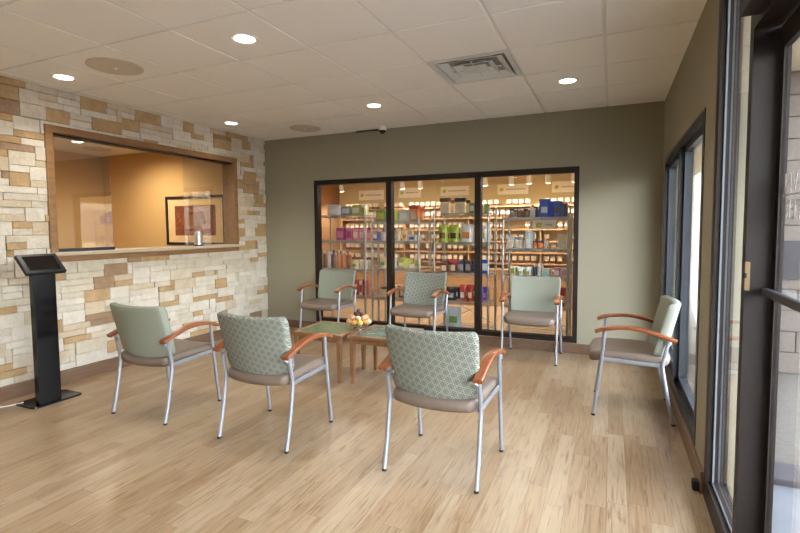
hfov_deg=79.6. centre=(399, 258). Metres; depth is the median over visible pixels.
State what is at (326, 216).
wire shelf
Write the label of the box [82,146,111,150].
ceiling vent
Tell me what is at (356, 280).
carton
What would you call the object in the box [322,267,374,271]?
wire shelf
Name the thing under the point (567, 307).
wire shelf
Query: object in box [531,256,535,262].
carton
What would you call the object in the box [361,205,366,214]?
carton
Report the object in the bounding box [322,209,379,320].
wire rack
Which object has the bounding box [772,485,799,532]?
sidewalk
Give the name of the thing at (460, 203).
tub
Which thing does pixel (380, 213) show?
carton
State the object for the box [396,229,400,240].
bag
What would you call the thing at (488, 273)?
wire shelf
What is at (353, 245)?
carton
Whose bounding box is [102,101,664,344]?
wall
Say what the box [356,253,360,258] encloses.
carton
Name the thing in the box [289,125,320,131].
ceiling speaker
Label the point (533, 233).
bag
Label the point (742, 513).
door frame
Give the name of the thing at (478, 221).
window
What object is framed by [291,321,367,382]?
side table
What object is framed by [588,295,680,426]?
chair
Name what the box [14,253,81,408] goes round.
kiosk
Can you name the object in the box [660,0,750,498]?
wall
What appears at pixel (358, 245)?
carton
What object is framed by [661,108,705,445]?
window
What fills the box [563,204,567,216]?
jar
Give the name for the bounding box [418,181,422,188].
track light
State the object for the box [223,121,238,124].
recessed light
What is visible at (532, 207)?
bottle
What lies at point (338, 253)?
bottle
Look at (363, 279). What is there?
carton
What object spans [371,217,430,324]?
wire rack
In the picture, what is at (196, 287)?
wall
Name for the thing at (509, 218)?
wire shelf
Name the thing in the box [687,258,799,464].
paving
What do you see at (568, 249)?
wire shelf
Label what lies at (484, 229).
bag
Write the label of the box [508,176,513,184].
track light
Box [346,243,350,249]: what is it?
carton
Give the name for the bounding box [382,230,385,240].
bottle
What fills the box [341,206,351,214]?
carton
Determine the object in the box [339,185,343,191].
track light
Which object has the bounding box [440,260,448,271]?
tub
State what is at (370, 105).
recessed light
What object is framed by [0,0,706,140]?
ceiling
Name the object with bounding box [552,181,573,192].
wall sign
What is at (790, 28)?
door
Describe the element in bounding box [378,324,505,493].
chair
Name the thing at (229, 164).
window
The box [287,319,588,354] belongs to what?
baseboard
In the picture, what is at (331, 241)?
wire shelf
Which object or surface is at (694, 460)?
baseboard
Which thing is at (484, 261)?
carton
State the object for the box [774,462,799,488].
curb
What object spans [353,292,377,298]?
wire shelf
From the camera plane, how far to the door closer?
1.58 m
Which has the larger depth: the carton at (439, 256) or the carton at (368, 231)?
the carton at (439, 256)
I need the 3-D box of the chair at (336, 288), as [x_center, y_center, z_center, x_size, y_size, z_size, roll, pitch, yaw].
[-0.893,0.579,6.024,0.598,0.832,0.613,1,4,24]
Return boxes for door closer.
[740,0,768,16]
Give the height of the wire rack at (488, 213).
1.620 m
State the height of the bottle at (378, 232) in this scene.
0.148 m
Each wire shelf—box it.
[322,215,375,217]
[322,240,376,242]
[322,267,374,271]
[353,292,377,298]
[373,221,428,223]
[373,240,428,243]
[373,267,429,271]
[373,294,402,300]
[435,212,495,216]
[435,242,494,245]
[435,271,495,276]
[437,321,494,329]
[444,298,494,305]
[504,217,571,220]
[504,247,570,251]
[504,273,570,280]
[504,300,569,310]
[504,325,569,335]
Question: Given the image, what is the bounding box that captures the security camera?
[356,126,386,133]
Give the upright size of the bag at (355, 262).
0.126 m
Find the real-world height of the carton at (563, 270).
0.105 m
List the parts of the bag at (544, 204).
label panel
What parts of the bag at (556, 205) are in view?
label panel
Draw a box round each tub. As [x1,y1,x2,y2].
[409,205,419,220]
[420,207,424,220]
[440,198,450,212]
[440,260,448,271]
[449,259,457,271]
[451,200,454,212]
[455,198,466,212]
[466,200,470,212]
[507,237,514,247]
[515,237,522,247]
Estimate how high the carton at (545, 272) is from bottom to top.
0.093 m
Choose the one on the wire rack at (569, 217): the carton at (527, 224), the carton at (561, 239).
the carton at (561, 239)
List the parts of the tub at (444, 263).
lid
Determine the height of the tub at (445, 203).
0.198 m
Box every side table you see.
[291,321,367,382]
[347,325,423,383]
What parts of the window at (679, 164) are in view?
glass pane, glass pane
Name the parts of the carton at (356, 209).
label panel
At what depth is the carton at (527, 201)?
8.19 m
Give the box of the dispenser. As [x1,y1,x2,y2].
[194,231,202,245]
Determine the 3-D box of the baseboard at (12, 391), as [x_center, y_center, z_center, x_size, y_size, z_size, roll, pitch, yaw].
[-3.283,1.103,3.620,0.055,0.115,7.029,1,4,24]
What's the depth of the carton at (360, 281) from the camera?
6.64 m
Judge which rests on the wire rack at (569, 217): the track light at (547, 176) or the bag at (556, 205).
the bag at (556, 205)
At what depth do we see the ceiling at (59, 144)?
7.19 m
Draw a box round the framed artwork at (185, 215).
[165,194,223,244]
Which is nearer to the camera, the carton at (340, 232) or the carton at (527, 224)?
the carton at (340, 232)
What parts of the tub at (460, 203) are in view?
label panel, lid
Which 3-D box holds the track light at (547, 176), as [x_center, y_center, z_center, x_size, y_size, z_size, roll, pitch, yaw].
[2.355,-1.310,7.641,0.090,0.242,0.119,1,4,24]
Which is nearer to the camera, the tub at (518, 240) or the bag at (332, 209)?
the tub at (518, 240)
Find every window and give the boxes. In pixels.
[43,124,239,261]
[314,166,579,342]
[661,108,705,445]
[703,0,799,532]
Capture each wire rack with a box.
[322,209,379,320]
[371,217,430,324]
[433,206,496,329]
[501,212,572,335]
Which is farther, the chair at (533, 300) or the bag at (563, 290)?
the bag at (563, 290)
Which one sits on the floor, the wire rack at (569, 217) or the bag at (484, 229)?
the wire rack at (569, 217)
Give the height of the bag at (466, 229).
0.231 m
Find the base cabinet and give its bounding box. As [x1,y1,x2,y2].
[352,264,572,310]
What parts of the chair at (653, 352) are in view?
leg, leg, armrest, seat, rail, armrest, leg, backrest, leg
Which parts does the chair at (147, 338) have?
leg, armrest, backrest, leg, seat, leg, armrest, rail, leg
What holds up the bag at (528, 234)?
on the wire rack at (569, 217)
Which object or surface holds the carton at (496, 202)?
on the wall shelving at (344, 221)
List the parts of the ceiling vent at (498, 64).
plate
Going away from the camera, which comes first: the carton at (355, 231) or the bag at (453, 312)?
the bag at (453, 312)
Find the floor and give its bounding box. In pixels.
[0,298,714,532]
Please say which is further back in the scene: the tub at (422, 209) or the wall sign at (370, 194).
the wall sign at (370, 194)
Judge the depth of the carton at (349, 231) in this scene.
6.65 m
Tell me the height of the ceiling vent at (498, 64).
0.096 m
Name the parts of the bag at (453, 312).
label panel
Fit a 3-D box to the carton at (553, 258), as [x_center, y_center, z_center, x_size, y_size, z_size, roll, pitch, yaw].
[2.589,0.030,8.113,0.074,0.125,0.070,1,4,28]
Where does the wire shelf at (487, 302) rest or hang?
attached to the wire rack at (488, 213)
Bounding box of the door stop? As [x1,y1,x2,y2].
[691,477,698,490]
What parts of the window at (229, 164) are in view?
rail, sill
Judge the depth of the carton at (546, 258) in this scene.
8.12 m
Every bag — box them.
[327,205,338,214]
[353,260,358,268]
[380,257,386,267]
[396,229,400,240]
[398,258,407,267]
[403,229,408,240]
[408,258,412,267]
[438,225,447,241]
[447,286,456,300]
[447,306,460,326]
[449,225,458,241]
[452,286,459,298]
[460,224,472,241]
[460,284,465,300]
[467,284,473,301]
[482,225,486,241]
[483,286,486,299]
[517,267,522,275]
[525,231,531,247]
[525,267,530,275]
[532,232,534,247]
[539,199,550,216]
[551,201,561,216]
[560,288,565,306]
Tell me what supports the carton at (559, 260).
on the wall shelving at (344, 221)
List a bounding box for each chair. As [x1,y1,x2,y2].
[106,302,220,425]
[212,312,332,453]
[297,269,359,327]
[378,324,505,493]
[386,272,450,331]
[499,275,564,365]
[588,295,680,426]
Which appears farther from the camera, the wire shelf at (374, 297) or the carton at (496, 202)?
the carton at (496, 202)
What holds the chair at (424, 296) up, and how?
on the floor
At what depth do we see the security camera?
5.82 m
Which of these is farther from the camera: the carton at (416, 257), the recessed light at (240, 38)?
the carton at (416, 257)
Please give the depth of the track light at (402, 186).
8.63 m
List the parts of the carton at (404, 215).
label panel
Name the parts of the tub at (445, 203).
label panel, lid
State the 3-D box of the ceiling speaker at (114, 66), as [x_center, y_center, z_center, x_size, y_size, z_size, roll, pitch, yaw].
[-2.134,-1.426,3.599,0.380,0.024,0.380,1,4,24]
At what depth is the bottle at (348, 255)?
6.70 m
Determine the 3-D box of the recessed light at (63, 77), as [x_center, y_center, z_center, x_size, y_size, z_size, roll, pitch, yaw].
[-2.692,-1.446,3.845,0.180,0.010,0.180,1,4,24]
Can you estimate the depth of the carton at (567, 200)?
7.93 m
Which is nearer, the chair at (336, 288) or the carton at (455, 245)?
the chair at (336, 288)
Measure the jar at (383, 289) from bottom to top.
0.130 m
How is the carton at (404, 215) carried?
on the wire rack at (418, 221)
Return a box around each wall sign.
[359,190,383,199]
[399,187,420,197]
[441,186,468,195]
[497,183,527,194]
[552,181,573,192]
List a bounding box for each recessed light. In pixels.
[50,74,76,80]
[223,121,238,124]
[230,33,258,44]
[365,103,382,107]
[556,77,578,84]
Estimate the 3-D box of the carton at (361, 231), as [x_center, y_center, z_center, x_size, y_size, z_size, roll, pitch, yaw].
[-0.507,-0.324,6.598,0.086,0.160,0.073,1,4,24]
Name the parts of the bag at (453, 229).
label panel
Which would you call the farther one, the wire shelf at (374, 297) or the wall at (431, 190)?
the wall at (431, 190)
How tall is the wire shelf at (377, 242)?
0.036 m
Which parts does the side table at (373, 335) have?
leg, inlay panel, leg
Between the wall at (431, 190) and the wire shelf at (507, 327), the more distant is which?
the wall at (431, 190)
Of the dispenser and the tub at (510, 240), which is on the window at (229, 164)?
the dispenser
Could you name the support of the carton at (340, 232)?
on the wire rack at (365, 295)
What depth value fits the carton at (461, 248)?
8.72 m
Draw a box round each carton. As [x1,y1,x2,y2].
[336,228,345,239]
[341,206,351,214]
[346,228,353,239]
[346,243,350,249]
[351,243,355,249]
[352,205,360,214]
[353,229,358,239]
[353,279,358,294]
[356,243,360,249]
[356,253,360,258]
[359,229,366,239]
[359,280,362,294]
[360,260,367,268]
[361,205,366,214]
[362,279,368,294]
[367,230,370,239]
[376,209,385,220]
[394,210,397,220]
[395,244,399,249]
[399,210,409,220]
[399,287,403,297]
[408,235,416,240]
[410,224,414,229]
[410,244,414,250]
[414,256,420,268]
[421,254,425,260]
[426,211,430,217]
[437,243,441,250]
[437,254,441,260]
[448,244,452,250]
[453,243,457,250]
[459,243,463,250]
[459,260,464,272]
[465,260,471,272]
[469,203,474,212]
[482,259,486,272]
[494,200,498,205]
[500,209,504,216]
[510,265,515,275]
[512,255,516,262]
[513,199,517,204]
[519,199,523,204]
[525,199,529,204]
[525,222,529,228]
[525,256,529,262]
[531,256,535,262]
[542,268,549,276]
[544,256,548,263]
[551,256,555,263]
[553,267,559,276]
[557,235,565,248]
[557,256,561,263]
[558,221,562,228]
[561,268,566,276]
[565,197,569,203]
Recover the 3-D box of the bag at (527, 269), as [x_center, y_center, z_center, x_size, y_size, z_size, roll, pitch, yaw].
[1.527,0.158,5.730,0.076,0.112,0.069,1,4,24]
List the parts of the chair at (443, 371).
armrest, leg, leg, backrest, seat, leg, armrest, rail, leg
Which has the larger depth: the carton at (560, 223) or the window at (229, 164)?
the carton at (560, 223)
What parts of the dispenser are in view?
dome lid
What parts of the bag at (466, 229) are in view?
label panel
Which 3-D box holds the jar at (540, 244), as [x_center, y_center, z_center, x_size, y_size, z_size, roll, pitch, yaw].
[1.652,-0.160,5.656,0.054,0.088,0.053,1,4,24]
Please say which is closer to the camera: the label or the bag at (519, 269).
the bag at (519, 269)
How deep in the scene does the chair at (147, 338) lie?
3.42 m
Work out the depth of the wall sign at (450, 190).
8.87 m
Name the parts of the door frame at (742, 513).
strike plate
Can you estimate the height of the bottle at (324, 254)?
0.245 m
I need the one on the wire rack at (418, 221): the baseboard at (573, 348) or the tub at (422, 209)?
the tub at (422, 209)
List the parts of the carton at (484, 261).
label panel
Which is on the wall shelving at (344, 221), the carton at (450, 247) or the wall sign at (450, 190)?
the carton at (450, 247)
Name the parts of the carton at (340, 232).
label panel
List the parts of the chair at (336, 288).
leg, armrest, seat, backrest, leg, rail, armrest, leg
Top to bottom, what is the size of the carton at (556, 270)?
0.109 m
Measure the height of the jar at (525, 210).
0.099 m
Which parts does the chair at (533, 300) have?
leg, armrest, leg, seat, backrest, leg, armrest, leg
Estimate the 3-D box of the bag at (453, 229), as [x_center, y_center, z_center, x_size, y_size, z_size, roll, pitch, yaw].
[0.683,-0.311,6.073,0.131,0.220,0.090,1,4,24]
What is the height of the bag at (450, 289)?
0.174 m
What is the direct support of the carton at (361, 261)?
on the wire rack at (365, 295)
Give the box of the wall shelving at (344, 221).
[341,204,573,265]
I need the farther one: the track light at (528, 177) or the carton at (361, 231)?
the track light at (528, 177)
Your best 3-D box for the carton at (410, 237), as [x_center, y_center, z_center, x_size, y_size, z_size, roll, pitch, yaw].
[0.165,-0.265,6.305,0.096,0.075,0.081,1,4,24]
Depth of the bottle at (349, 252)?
6.87 m
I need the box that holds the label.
[533,220,556,228]
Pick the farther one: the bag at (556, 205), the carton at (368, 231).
the carton at (368, 231)
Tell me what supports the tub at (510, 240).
on the wire rack at (569, 217)
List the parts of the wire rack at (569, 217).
post, post, post, post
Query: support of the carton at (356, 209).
on the wire rack at (365, 295)
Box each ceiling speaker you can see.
[85,57,143,75]
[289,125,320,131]
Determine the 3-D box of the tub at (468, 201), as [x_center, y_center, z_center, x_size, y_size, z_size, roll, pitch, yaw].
[0.836,-0.658,6.159,0.126,0.172,0.080,1,4,24]
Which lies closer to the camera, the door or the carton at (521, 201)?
the door
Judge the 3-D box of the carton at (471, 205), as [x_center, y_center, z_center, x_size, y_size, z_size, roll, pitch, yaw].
[0.899,-0.623,5.958,0.072,0.125,0.062,1,4,24]
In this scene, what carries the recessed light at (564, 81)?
in the ceiling at (319, 63)
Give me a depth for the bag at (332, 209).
6.73 m
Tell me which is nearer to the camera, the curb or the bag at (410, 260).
the curb
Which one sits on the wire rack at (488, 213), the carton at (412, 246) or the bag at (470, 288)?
the bag at (470, 288)
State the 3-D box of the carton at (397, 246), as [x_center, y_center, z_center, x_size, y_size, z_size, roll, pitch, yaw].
[-0.055,-0.221,9.265,0.074,0.140,0.070,1,4,24]
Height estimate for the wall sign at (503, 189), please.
0.180 m
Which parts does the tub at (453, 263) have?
lid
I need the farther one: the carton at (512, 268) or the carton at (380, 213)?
the carton at (380, 213)
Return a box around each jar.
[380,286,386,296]
[509,209,513,216]
[517,209,521,216]
[524,209,527,216]
[538,241,542,247]
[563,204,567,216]
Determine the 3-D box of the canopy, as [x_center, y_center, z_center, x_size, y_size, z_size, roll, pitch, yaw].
[2.848,-1.739,3.009,1.480,0.220,24.000,1,4,24]
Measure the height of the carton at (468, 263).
0.150 m
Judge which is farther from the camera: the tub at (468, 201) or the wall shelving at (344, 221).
the wall shelving at (344, 221)
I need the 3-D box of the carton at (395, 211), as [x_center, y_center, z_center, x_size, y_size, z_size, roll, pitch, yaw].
[-0.091,-0.568,6.399,0.096,0.150,0.081,1,4,24]
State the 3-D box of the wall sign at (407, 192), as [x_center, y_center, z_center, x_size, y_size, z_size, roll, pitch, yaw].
[0.186,-1.261,9.245,0.460,0.190,0.016,1,4,24]
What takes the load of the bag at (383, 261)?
on the wire rack at (418, 221)
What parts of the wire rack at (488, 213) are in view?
post, post, post, post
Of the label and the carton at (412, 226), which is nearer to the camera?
the label
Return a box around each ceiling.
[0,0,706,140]
[53,137,144,156]
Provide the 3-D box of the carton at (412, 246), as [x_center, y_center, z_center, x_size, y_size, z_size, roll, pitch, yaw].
[0.238,-0.215,9.136,0.074,0.140,0.070,1,4,19]
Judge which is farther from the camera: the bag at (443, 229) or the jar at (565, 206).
the bag at (443, 229)
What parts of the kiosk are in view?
tablet frame, plate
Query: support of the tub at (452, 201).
on the wire rack at (488, 213)
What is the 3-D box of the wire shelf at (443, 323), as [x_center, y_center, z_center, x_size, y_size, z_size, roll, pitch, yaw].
[0.839,0.892,6.192,0.703,0.036,0.410,1,4,24]
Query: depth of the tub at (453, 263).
6.07 m
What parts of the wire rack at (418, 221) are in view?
post, post, post, post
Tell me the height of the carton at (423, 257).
0.125 m
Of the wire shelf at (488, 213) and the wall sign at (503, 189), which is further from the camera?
the wall sign at (503, 189)
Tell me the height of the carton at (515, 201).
0.110 m
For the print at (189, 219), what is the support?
attached to the framed artwork at (185, 215)
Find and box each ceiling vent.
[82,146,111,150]
[427,50,522,84]
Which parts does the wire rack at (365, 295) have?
post, post, post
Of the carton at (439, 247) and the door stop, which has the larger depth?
the carton at (439, 247)
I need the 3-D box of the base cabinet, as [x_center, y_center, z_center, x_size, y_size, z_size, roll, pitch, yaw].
[1.235,0.500,8.531,5.240,0.650,0.155,1,4,24]
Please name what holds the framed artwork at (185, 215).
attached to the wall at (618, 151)
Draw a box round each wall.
[0,76,267,386]
[54,150,105,248]
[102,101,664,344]
[321,185,339,266]
[339,173,573,269]
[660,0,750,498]
[778,70,799,373]
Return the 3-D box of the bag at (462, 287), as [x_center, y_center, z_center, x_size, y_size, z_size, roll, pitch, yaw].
[0.797,0.437,6.071,0.085,0.205,0.077,1,4,24]
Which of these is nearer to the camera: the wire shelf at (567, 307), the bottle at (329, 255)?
the wire shelf at (567, 307)
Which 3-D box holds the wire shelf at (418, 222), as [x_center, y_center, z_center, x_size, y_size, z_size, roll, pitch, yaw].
[0.013,-0.478,6.468,0.678,0.036,0.410,1,4,24]
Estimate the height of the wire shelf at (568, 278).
0.036 m
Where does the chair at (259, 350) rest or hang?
on the floor
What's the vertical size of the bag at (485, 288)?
0.172 m
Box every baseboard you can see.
[0,330,222,402]
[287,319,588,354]
[665,369,703,493]
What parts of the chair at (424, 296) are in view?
leg, armrest, seat, backrest, leg, armrest, leg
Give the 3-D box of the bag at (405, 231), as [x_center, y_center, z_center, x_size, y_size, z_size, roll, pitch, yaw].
[0.074,-0.308,6.342,0.086,0.159,0.078,1,4,24]
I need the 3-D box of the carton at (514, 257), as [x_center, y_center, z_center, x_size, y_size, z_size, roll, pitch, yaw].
[2.002,0.018,8.371,0.074,0.125,0.070,1,4,27]
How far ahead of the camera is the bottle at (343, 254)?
6.72 m
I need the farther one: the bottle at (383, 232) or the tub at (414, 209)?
the bottle at (383, 232)
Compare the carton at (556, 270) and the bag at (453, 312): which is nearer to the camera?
the carton at (556, 270)
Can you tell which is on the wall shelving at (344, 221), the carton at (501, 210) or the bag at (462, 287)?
the carton at (501, 210)
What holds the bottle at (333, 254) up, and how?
on the wire rack at (365, 295)
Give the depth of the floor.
2.87 m
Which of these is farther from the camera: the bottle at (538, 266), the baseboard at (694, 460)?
the bottle at (538, 266)
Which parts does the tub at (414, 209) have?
label panel, lid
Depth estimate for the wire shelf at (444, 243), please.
5.97 m
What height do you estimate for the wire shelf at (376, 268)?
0.036 m
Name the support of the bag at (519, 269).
on the wire rack at (569, 217)
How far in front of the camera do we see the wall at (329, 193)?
9.53 m
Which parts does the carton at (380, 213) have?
label panel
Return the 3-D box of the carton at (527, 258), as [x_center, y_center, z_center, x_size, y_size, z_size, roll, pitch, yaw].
[2.198,0.022,8.285,0.074,0.125,0.070,1,4,23]
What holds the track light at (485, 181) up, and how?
attached to the track
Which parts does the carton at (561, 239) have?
label panel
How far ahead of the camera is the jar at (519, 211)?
5.71 m
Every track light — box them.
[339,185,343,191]
[400,182,404,189]
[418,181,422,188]
[483,177,487,185]
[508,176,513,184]
[526,175,531,183]
[545,174,550,182]
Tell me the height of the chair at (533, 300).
0.832 m
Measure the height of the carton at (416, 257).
0.158 m
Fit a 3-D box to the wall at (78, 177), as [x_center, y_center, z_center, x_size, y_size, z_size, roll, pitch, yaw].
[-6.410,-0.244,4.914,0.100,2.687,7.030,1,4,24]
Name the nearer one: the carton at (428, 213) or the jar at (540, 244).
the jar at (540, 244)
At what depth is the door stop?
2.46 m
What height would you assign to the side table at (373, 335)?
0.432 m
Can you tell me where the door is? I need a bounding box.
[761,5,799,532]
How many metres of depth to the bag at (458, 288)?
6.24 m
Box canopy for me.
[693,38,799,175]
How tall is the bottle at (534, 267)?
0.137 m
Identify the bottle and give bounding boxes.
[323,251,326,267]
[328,252,330,267]
[332,250,335,267]
[337,250,340,267]
[342,251,345,267]
[347,251,349,268]
[349,252,351,267]
[377,230,380,240]
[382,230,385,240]
[530,205,533,216]
[532,265,535,275]
[537,263,540,275]
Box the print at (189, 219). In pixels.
[175,205,215,234]
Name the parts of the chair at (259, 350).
armrest, leg, backrest, leg, seat, leg, armrest, rail, leg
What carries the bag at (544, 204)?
on the wire rack at (569, 217)
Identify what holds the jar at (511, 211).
on the wire rack at (569, 217)
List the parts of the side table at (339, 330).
leg, inlay panel, leg, leg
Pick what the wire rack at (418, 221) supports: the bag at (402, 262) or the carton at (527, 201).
the bag at (402, 262)
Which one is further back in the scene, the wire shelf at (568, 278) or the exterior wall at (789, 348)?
the wire shelf at (568, 278)

